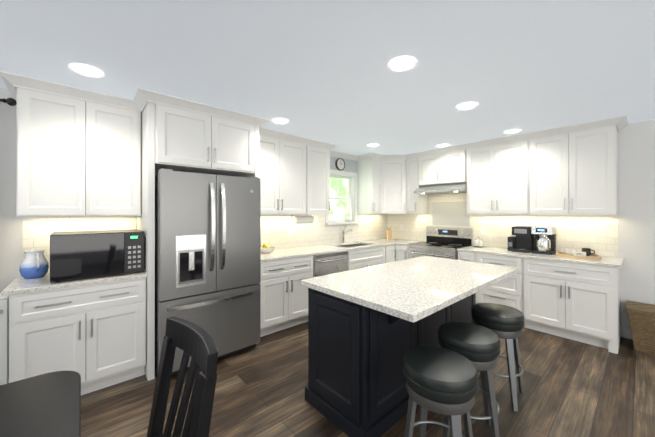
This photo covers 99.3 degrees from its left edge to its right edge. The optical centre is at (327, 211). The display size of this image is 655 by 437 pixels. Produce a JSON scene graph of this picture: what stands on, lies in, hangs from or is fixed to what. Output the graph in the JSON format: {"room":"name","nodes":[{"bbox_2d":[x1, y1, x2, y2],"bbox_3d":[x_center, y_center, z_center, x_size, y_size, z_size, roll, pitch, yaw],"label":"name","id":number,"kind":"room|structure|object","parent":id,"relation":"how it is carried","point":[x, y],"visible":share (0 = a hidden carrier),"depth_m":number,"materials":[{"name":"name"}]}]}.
{"room":"kitchen","nodes":[
{"label":"kitchen","id":0,"kind":"room"},
{"bbox_2d":[0,88,356,291],"bbox_3d":[-1.952,0.219,2.999,8.650,2.460,0.150,0,0,-41],"label":"wall","id":1,"kind":"structure","parent":0,"point":[11,241],"depth_m":2.30,"materials":[{"name":"white paint"}]},
{"bbox_2d":[0,98,16,105],"bbox_3d":[-3.110,-0.887,1.790,1.512,0.066,0.127,0,0,-41],"label":"curtain rod","id":2,"kind":"object","parent":1,"relation":"attached to","point":[11,101],"visible":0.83,"depth_m":2.22,"materials":[{"name":"brown metal"}]},
{"bbox_2d":[16,87,140,216],"bbox_3d":[-2.158,-0.466,2.482,0.790,1.010,0.348,0,0,-41],"label":"upper cabinet","id":3,"kind":"object","parent":1,"relation":"attached to","point":[75,157],"depth_m":2.31,"materials":[{"name":"white wood"}]},
{"bbox_2d":[23,216,135,271],"bbox_3d":[-2.271,0.287,2.609,0.795,0.493,0.008,0,0,-41],"label":"backsplash","id":4,"kind":"structure","parent":1,"relation":"attached to","point":[37,231],"depth_m":2.49,"materials":[{"name":"tile"}]},
{"bbox_2d":[155,103,254,176],"bbox_3d":[-1.358,-0.696,2.969,0.935,0.550,0.678,0,0,-41],"label":"upper cabinet","id":5,"kind":"object","parent":1,"relation":"attached to","point":[185,141],"depth_m":2.67,"materials":[{"name":"white wood"}]},
{"bbox_2d":[244,136,307,214],"bbox_3d":[-0.740,-0.465,3.735,0.888,1.010,0.348,0,0,-41],"label":"upper cabinet","id":6,"kind":"object","parent":1,"relation":"attached to","point":[283,165],"depth_m":3.65,"materials":[{"name":"white wood"}]},
{"bbox_2d":[291,215,313,223],"bbox_3d":[-0.357,0.108,4.055,0.390,0.132,0.116,0,0,-41],"label":"paper towel","id":7,"kind":"object","parent":6,"relation":"hanging from","point":[302,219],"visible":0.94,"depth_m":3.99,"materials":[{"name":"white paper"}]},
{"bbox_2d":[0,70,627,160],"bbox_3d":[0.409,-0.973,2.745,5.144,0.074,3.354,0,0,-41],"label":"crown molding","id":8,"kind":"structure","parent":1,"relation":"attached to","point":[138,102],"depth_m":2.80,"materials":[{"name":"white wood"}]},
{"bbox_2d":[308,145,329,214],"bbox_3d":[-0.239,-0.464,4.178,0.448,1.010,0.348,0,0,-41],"label":"upper cabinet","id":9,"kind":"object","parent":1,"relation":"attached to","point":[318,158],"depth_m":4.05,"materials":[{"name":"white wood"}]},
{"bbox_2d":[261,214,386,249],"bbox_3d":[0.010,0.290,4.626,3.195,0.493,0.009,0,0,-41],"label":"backsplash","id":10,"kind":"structure","parent":1,"relation":"attached to","point":[274,228],"depth_m":4.44,"materials":[{"name":"tile"}]},
{"bbox_2d":[288,228,291,235],"bbox_3d":[-0.550,0.294,4.122,0.070,0.115,0.005,0,0,-41],"label":"electrical outlet","id":11,"kind":"object","parent":10,"relation":"attached to","point":[289,229],"depth_m":4.11,"materials":[{"name":"white plastic"}]},
{"bbox_2d":[335,158,344,170],"bbox_3d":[0.223,-0.818,4.798,0.210,0.210,0.035,0,0,-41],"label":"wall clock","id":12,"kind":"object","parent":1,"relation":"attached to","point":[340,164],"visible":1,"depth_m":4.79,"materials":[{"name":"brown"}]},
{"bbox_2d":[325,169,358,225],"bbox_3d":[0.228,-0.240,4.874,0.776,0.940,0.192,0,0,-41],"label":"window","id":13,"kind":"structure","parent":1,"relation":"in","point":[338,175],"depth_m":4.96,"materials":[{"name":"white wood"}]},
{"bbox_2d":[346,214,351,221],"bbox_3d":[0.397,0.103,4.965,0.142,0.148,0.109,0,0,-41],"label":"vase","id":14,"kind":"object","parent":13,"relation":"on","point":[349,218],"visible":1,"depth_m":4.92,"materials":[{"name":"white ceramic"}]},
{"bbox_2d":[357,158,379,213],"bbox_3d":[0.752,-0.463,5.054,0.261,1.010,0.348,0,0,-41],"label":"upper cabinet","id":15,"kind":"object","parent":1,"relation":"attached to","point":[368,170],"depth_m":4.94,"materials":[{"name":"white wood"}]},
{"bbox_2d":[380,160,405,213],"bbox_3d":[1.182,-0.451,5.002,0.318,0.963,0.319,0,0,-41],"label":"upper cabinet","id":16,"kind":"object","parent":1,"relation":"attached to","point":[392,172],"depth_m":5.00,"materials":[{"name":"white wood"}]},
{"bbox_2d":[0,0,654,155],"bbox_3d":[0.691,-1.065,-0.102,8.500,0.100,8.000,0,0,-41],"label":"ceiling","id":17,"kind":"structure","parent":0,"point":[318,70],"depth_m":1.85,"materials":[{"name":"white paint"}]},
{"bbox_2d":[69,63,103,77],"bbox_3d":[-1.717,-1.006,1.987,0.189,0.011,0.189,0,0,4],"label":"recessed light","id":18,"kind":"object","parent":17,"relation":"in","point":[82,69],"depth_m":1.98,"materials":[{"name":"white plastic"}]},
{"bbox_2d":[272,118,288,123],"bbox_3d":[-0.523,-1.004,3.083,0.189,0.011,0.189,0,0,4],"label":"recessed light","id":19,"kind":"object","parent":17,"relation":"in","point":[275,120],"depth_m":3.07,"materials":[{"name":"white plastic"}]},
{"bbox_2d":[367,143,378,146],"bbox_3d":[0.686,-1.002,4.191,0.189,0.011,0.189,0,0,4],"label":"recessed light","id":20,"kind":"object","parent":17,"relation":"in","point":[372,144],"depth_m":4.19,"materials":[{"name":"white plastic"}]},
{"bbox_2d":[388,56,416,71],"bbox_3d":[0.509,-1.006,1.900,0.189,0.011,0.189,0,0,4],"label":"recessed light","id":21,"kind":"object","parent":17,"relation":"in","point":[402,64],"depth_m":1.89,"materials":[{"name":"white plastic"}]},
{"bbox_2d":[436,144,449,146],"bbox_3d":[1.750,-1.002,4.211,0.189,0.011,0.189,0,0,4],"label":"recessed light","id":22,"kind":"object","parent":17,"relation":"in","point":[440,145],"depth_m":4.21,"materials":[{"name":"white plastic"}]},
{"bbox_2d":[456,102,477,109],"bbox_3d":[1.328,-1.005,2.650,0.189,0.011,0.189,0,0,4],"label":"recessed light","id":23,"kind":"object","parent":17,"relation":"in","point":[467,105],"depth_m":2.64,"materials":[{"name":"white"}]},
{"bbox_2d":[503,129,521,133],"bbox_3d":[2.314,-1.003,3.482,0.189,0.011,0.189,0,0,4],"label":"recessed light","id":24,"kind":"object","parent":17,"relation":"in","point":[512,131],"depth_m":3.48,"materials":[{"name":"white"}]},
{"bbox_2d":[81,322,654,436],"bbox_3d":[0.691,1.495,-0.106,8.500,0.100,8.000,0,0,-41],"label":"floor","id":25,"kind":"structure","parent":0,"point":[573,388],"depth_m":2.17,"materials":[{"name":"brown wood"}]},
{"bbox_2d":[0,292,8,384],"bbox_3d":[-2.516,1.048,2.152,0.091,0.800,0.330,0,0,-41],"label":"panel","id":26,"kind":"object","parent":25,"relation":"on","point":[4,339],"visible":0.42,"depth_m":2.06,"materials":[{"name":"white wood"}]},
{"bbox_2d":[0,371,80,436],"bbox_3d":[-1.002,1.065,0.360,1.020,0.760,1.500,0,0,-41],"label":"dining table","id":27,"kind":"object","parent":25,"relation":"on","point":[46,405],"visible":1,"depth_m":0.98,"materials":[{"name":"black wood"}]},
{"bbox_2d":[9,270,148,394],"bbox_3d":[-2.066,1.006,2.375,0.792,0.884,0.628,0,0,-41],"label":"base cabinet","id":28,"kind":"object","parent":25,"relation":"on","point":[97,336],"depth_m":2.14,"materials":[{"name":"white wood"}]},
{"bbox_2d":[1,271,146,295],"bbox_3d":[-2.075,0.548,2.364,0.826,0.030,0.632,0,0,-41],"label":"countertop","id":29,"kind":"structure","parent":28,"relation":"on","point":[19,284],"depth_m":2.12,"materials":[{"name":"stone"}]},
{"bbox_2d":[19,249,48,278],"bbox_3d":[-2.367,0.419,2.245,0.168,0.227,0.216,0,0,-41],"label":"vase","id":30,"kind":"object","parent":29,"relation":"on","point":[34,264],"visible":1,"depth_m":2.21,"materials":[{"name":"ceramic"}]},
{"bbox_2d":[50,229,143,281],"bbox_3d":[-1.968,0.353,2.405,0.590,0.360,0.437,0,0,-41],"label":"microwave","id":31,"kind":"object","parent":29,"relation":"on","point":[79,254],"visible":1,"depth_m":2.22,"materials":[{"name":"black plastic"}]},
{"bbox_2d":[147,316,217,436],"bbox_3d":[-0.668,0.946,0.874,0.430,1.000,0.541,0,0,45],"label":"chair","id":32,"kind":"object","parent":25,"relation":"on","point":[195,342],"visible":1,"depth_m":1.03,"materials":[{"name":"black wood"}]},
{"bbox_2d":[155,168,260,374],"bbox_3d":[-1.281,0.542,2.888,0.920,1.815,0.844,0,0,-41],"label":"refrigerator","id":33,"kind":"object","parent":25,"relation":"on","point":[208,253],"visible":0.92,"depth_m":2.58,"materials":[{"name":"grey metal"}]},
{"bbox_2d":[259,255,312,336],"bbox_3d":[-0.679,1.008,3.600,0.801,0.884,0.628,0,0,-41],"label":"base cabinet","id":34,"kind":"object","parent":25,"relation":"on","point":[284,301],"depth_m":3.34,"materials":[{"name":"white wood"}]},
{"bbox_2d":[313,251,348,277],"bbox_3d":[-0.115,1.009,4.041,0.611,0.883,0.681,0,0,-41],"label":"dishwasher","id":35,"kind":"object","parent":25,"relation":"on","point":[329,263],"visible":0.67,"depth_m":3.80,"materials":[{"name":"silver metal"}]},
{"bbox_2d":[348,246,384,270],"bbox_3d":[0.426,1.010,4.577,0.894,0.884,0.628,0,0,-41],"label":"base cabinet","id":36,"kind":"object","parent":25,"relation":"on","point":[359,258],"depth_m":4.31,"materials":[{"name":"white"}]},
{"bbox_2d":[261,238,410,261],"bbox_3d":[0.229,0.551,4.397,3.223,0.030,0.636,0,0,-41],"label":"countertop","id":37,"kind":"structure","parent":36,"relation":"on","point":[277,254],"depth_m":3.95,"materials":[{"name":"stone"}]},
{"bbox_2d":[261,244,274,252],"bbox_3d":[-0.801,0.477,3.622,0.230,0.117,0.230,0,0,-41],"label":"lemon bowl","id":38,"kind":"object","parent":37,"relation":"on","point":[265,248],"visible":0.96,"depth_m":3.57,"materials":[{"name":"white ceramic"}]},
{"bbox_2d":[342,226,351,242],"bbox_3d":[0.355,0.380,4.724,0.118,0.313,0.246,0,0,-41],"label":"faucet","id":39,"kind":"object","parent":37,"relation":"on","point":[343,232],"visible":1,"depth_m":4.75,"materials":[{"name":"silver metal"}]},
{"bbox_2d":[337,243,369,247],"bbox_3d":[0.430,0.674,4.576,0.804,0.212,0.434,0,0,-41],"label":"sink","id":40,"kind":"object","parent":37,"relation":"in","point":[352,245],"visible":0.04,"depth_m":4.86,"materials":[{"name":"silver metal"}]},
{"bbox_2d":[386,226,392,239],"bbox_3d":[1.188,0.408,5.366,0.100,0.261,0.169,0,0,-1],"label":"knife block","id":41,"kind":"object","parent":37,"relation":"on","point":[389,236],"visible":1,"depth_m":5.32,"materials":[{"name":"beige wood"}]},
{"bbox_2d":[305,288,475,436],"bbox_3d":[0.767,1.006,2.413,1.770,0.884,0.848,0,0,-41],"label":"kitchen island","id":42,"kind":"object","parent":25,"relation":"on","point":[369,327],"depth_m":1.88,"materials":[{"name":"black wood"}]},
{"bbox_2d":[301,256,518,323],"bbox_3d":[0.793,0.544,2.369,1.810,0.040,0.970,0,0,-41],"label":"island countertop","id":43,"kind":"structure","parent":42,"relation":"on","point":[415,288],"depth_m":2.03,"materials":[{"name":"white stone"}]},
{"bbox_2d":[385,245,395,262],"bbox_3d":[0.867,1.010,4.967,0.283,0.884,0.628,0,0,-41],"label":"base cabinet","id":44,"kind":"object","parent":25,"relation":"on","point":[390,251],"depth_m":4.74,"materials":[{"name":"white wood"}]},
{"bbox_2d":[395,245,408,260],"bbox_3d":[1.488,1.010,4.931,0.628,0.884,0.276,0,0,-41],"label":"base cabinet","id":45,"kind":"object","parent":25,"relation":"on","point":[401,250],"depth_m":4.73,"materials":[{"name":"white wood"}]},
{"bbox_2d":[395,240,424,245],"bbox_3d":[1.498,0.552,4.915,0.636,0.030,0.238,0,0,-41],"label":"countertop","id":46,"kind":"structure","parent":45,"relation":"on","point":[405,243],"depth_m":4.87,"materials":[{"name":"stone"}]},
{"bbox_2d":[408,226,472,259],"bbox_3d":[1.797,0.857,4.487,0.736,1.190,0.776,0,0,-41],"label":"range","id":47,"kind":"object","parent":25,"relation":"on","point":[444,242],"visible":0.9,"depth_m":4.49,"materials":[{"name":"silver metal"}]},
{"bbox_2d":[403,346,477,436],"bbox_3d":[0.581,1.110,1.453,0.375,0.674,0.375,0,0,-41],"label":"stool","id":48,"kind":"object","parent":25,"relation":"on","point":[442,381],"visible":1,"depth_m":1.35,"materials":[{"name":"grey leather"}]},
{"bbox_2d":[458,251,474,261],"bbox_3d":[2.194,1.009,4.133,0.628,0.884,0.258,0,0,-41],"label":"base cabinet","id":49,"kind":"object","parent":25,"relation":"on","point":[464,256],"depth_m":3.92,"materials":[{"name":"white wood"}]},
{"bbox_2d":[457,245,623,267],"bbox_3d":[2.646,0.550,3.618,0.632,0.030,1.638,0,0,-41],"label":"countertop","id":50,"kind":"structure","parent":49,"relation":"on","point":[605,261],"depth_m":3.33,"materials":[{"name":"stone"}]},
{"bbox_2d":[473,237,482,246],"bbox_3d":[2.306,0.462,4.251,0.090,0.148,0.114,0,0,-41],"label":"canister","id":51,"kind":"object","parent":50,"relation":"on","point":[479,243],"visible":1,"depth_m":4.23,"materials":[{"name":"white ceramic"}]},
{"bbox_2d":[508,236,515,250],"bbox_3d":[2.562,0.441,3.862,0.162,0.190,0.065,0,0,-41],"label":"box","id":52,"kind":"object","parent":50,"relation":"on","point":[511,242],"visible":0.9,"depth_m":3.81,"materials":[{"name":"black plastic"}]},
{"bbox_2d":[512,226,534,252],"bbox_3d":[2.657,0.368,3.770,0.302,0.335,0.200,0,0,-41],"label":"brewer","id":53,"kind":"object","parent":50,"relation":"on","point":[525,240],"visible":0.83,"depth_m":3.72,"materials":[{"name":"black plastic"}]},
{"bbox_2d":[531,226,555,254],"bbox_3d":[2.812,0.363,3.594,0.264,0.345,0.238,0,0,-41],"label":"coffee maker","id":54,"kind":"object","parent":50,"relation":"on","point":[545,239],"visible":0.98,"depth_m":3.54,"materials":[{"name":"black plastic"}]},
{"bbox_2d":[556,252,601,259],"bbox_3d":[2.961,0.517,3.291,0.400,0.035,0.400,0,0,-41],"label":"tray","id":55,"kind":"object","parent":50,"relation":"on","point":[590,257],"visible":0.83,"depth_m":3.17,"materials":[{"name":"beige wood"}]},
{"bbox_2d":[561,248,575,254],"bbox_3d":[2.958,0.485,3.416,0.110,0.075,0.142,0,0,-41],"label":"mug","id":56,"kind":"object","parent":55,"relation":"on","point":[568,251],"visible":0.94,"depth_m":3.38,"materials":[{"name":"white ceramic"}]},
{"bbox_2d":[573,251,585,255],"bbox_3d":[2.920,0.491,3.221,0.016,0.062,0.110,0,0,-41],"label":"coffee sign","id":57,"kind":"object","parent":55,"relation":"on","point":[577,253],"visible":0.85,"depth_m":3.22,"materials":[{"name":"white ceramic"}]},
{"bbox_2d":[582,248,594,255],"bbox_3d":[3.110,0.480,3.319,0.084,0.085,0.120,0,0,-41],"label":"mug","id":58,"kind":"object","parent":55,"relation":"on","point":[588,251],"visible":0.69,"depth_m":3.30,"materials":[{"name":"black ceramic"}]},
{"bbox_2d":[438,322,500,436],"bbox_3d":[0.915,1.111,1.815,0.421,0.674,0.421,0,0,-41],"label":"stool","id":59,"kind":"object","parent":25,"relation":"on","point":[478,346],"visible":0.73,"depth_m":1.69,"materials":[{"name":"grey leather"}]},
{"bbox_2d":[475,253,518,309],"bbox_3d":[2.457,1.009,3.836,0.628,0.884,0.535,0,0,-41],"label":"base cabinet","id":60,"kind":"object","parent":25,"relation":"on","point":[506,291],"depth_m":3.60,"materials":[{"name":"white wood"}]},
{"bbox_2d":[471,303,523,410],"bbox_3d":[1.359,1.111,2.234,0.363,0.674,0.363,0,0,-41],"label":"stool","id":61,"kind":"object","parent":25,"relation":"on","point":[505,322],"visible":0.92,"depth_m":2.09,"materials":[{"name":"grey leather"}]},
{"bbox_2d":[519,257,620,353],"bbox_3d":[2.904,1.008,3.330,0.628,0.884,0.814,0,0,-41],"label":"base cabinet","id":62,"kind":"object","parent":25,"relation":"on","point":[576,302],"depth_m":3.08,"materials":[{"name":"white wood"}]},
{"bbox_2d":[626,300,654,354],"bbox_3d":[3.438,1.229,2.870,0.382,0.440,0.484,0,0,-41],"label":"wicker basket","id":63,"kind":"object","parent":25,"relation":"on","point":[641,316],"visible":1,"depth_m":2.87,"materials":[{"name":"brown wicker"}]},
{"bbox_2d":[404,119,654,336],"bbox_3d":[3.931,0.219,2.760,0.150,2.460,8.000,0,0,-41],"label":"wall","id":64,"kind":"structure","parent":0,"point":[636,196],"depth_m":3.14,"materials":[{"name":"white paint"}]},
{"bbox_2d":[406,158,427,213],"bbox_3d":[1.610,-0.463,5.007,0.348,1.010,0.245,0,0,-41],"label":"upper cabinet","id":65,"kind":"object","parent":64,"relation":"attached to","point":[415,203],"depth_m":4.90,"materials":[{"name":"white wood"}]},
{"bbox_2d":[418,150,465,185],"bbox_3d":[1.956,-0.711,4.616,0.348,0.515,0.791,0,0,-41],"label":"upper cabinet","id":66,"kind":"object","parent":64,"relation":"attached to","point":[446,168],"depth_m":4.46,"materials":[{"name":"white wood"}]},
{"bbox_2d":[414,182,466,194],"bbox_3d":[1.897,-0.378,4.563,0.488,0.140,0.790,0,0,-41],"label":"range hood","id":67,"kind":"object","parent":66,"relation":"attached to","point":[446,188],"visible":0.88,"depth_m":4.44,"materials":[{"name":"silver metal"}]},
{"bbox_2d":[466,140,525,214],"bbox_3d":[2.481,-0.464,4.021,0.348,1.010,0.788,0,0,-41],"label":"upper cabinet","id":68,"kind":"object","parent":64,"relation":"attached to","point":[495,174],"depth_m":3.88,"materials":[{"name":"white wood"}]},
{"bbox_2d":[387,193,617,256],"bbox_3d":[2.304,0.044,4.471,0.020,0.984,3.279,0,0,-41],"label":"backsplash","id":69,"kind":"structure","parent":64,"relation":"attached to","point":[598,234],"depth_m":4.16,"materials":[{"name":"tile"}]},
{"bbox_2d":[481,227,485,233],"bbox_3d":[2.429,0.294,4.328,0.005,0.115,0.070,0,0,-41],"label":"electrical outlet","id":70,"kind":"object","parent":69,"relation":"attached to","point":[483,230],"depth_m":4.33,"materials":[{"name":"white plastic"}]},
{"bbox_2d":[526,126,617,214],"bbox_3d":[3.003,-0.465,3.431,0.348,1.010,0.788,0,0,-41],"label":"upper cabinet","id":71,"kind":"object","parent":64,"relation":"attached to","point":[575,173],"depth_m":3.28,"materials":[{"name":"white wood"}]},
{"bbox_2d":[623,329,632,339],"bbox_3d":[4.968,1.397,1.460,0.014,0.100,4.680,0,0,-41],"label":"baseboard","id":72,"kind":"structure","parent":64,"relation":"attached to","point":[627,333],"depth_m":3.19,"materials":[{"name":"white"}]},
{"label":"outside","id":73,"kind":"structure","parent":0,"visible":0},
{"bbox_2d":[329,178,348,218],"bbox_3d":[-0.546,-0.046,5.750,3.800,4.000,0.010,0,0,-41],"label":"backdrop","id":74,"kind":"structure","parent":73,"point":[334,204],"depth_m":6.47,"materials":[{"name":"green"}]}
]}

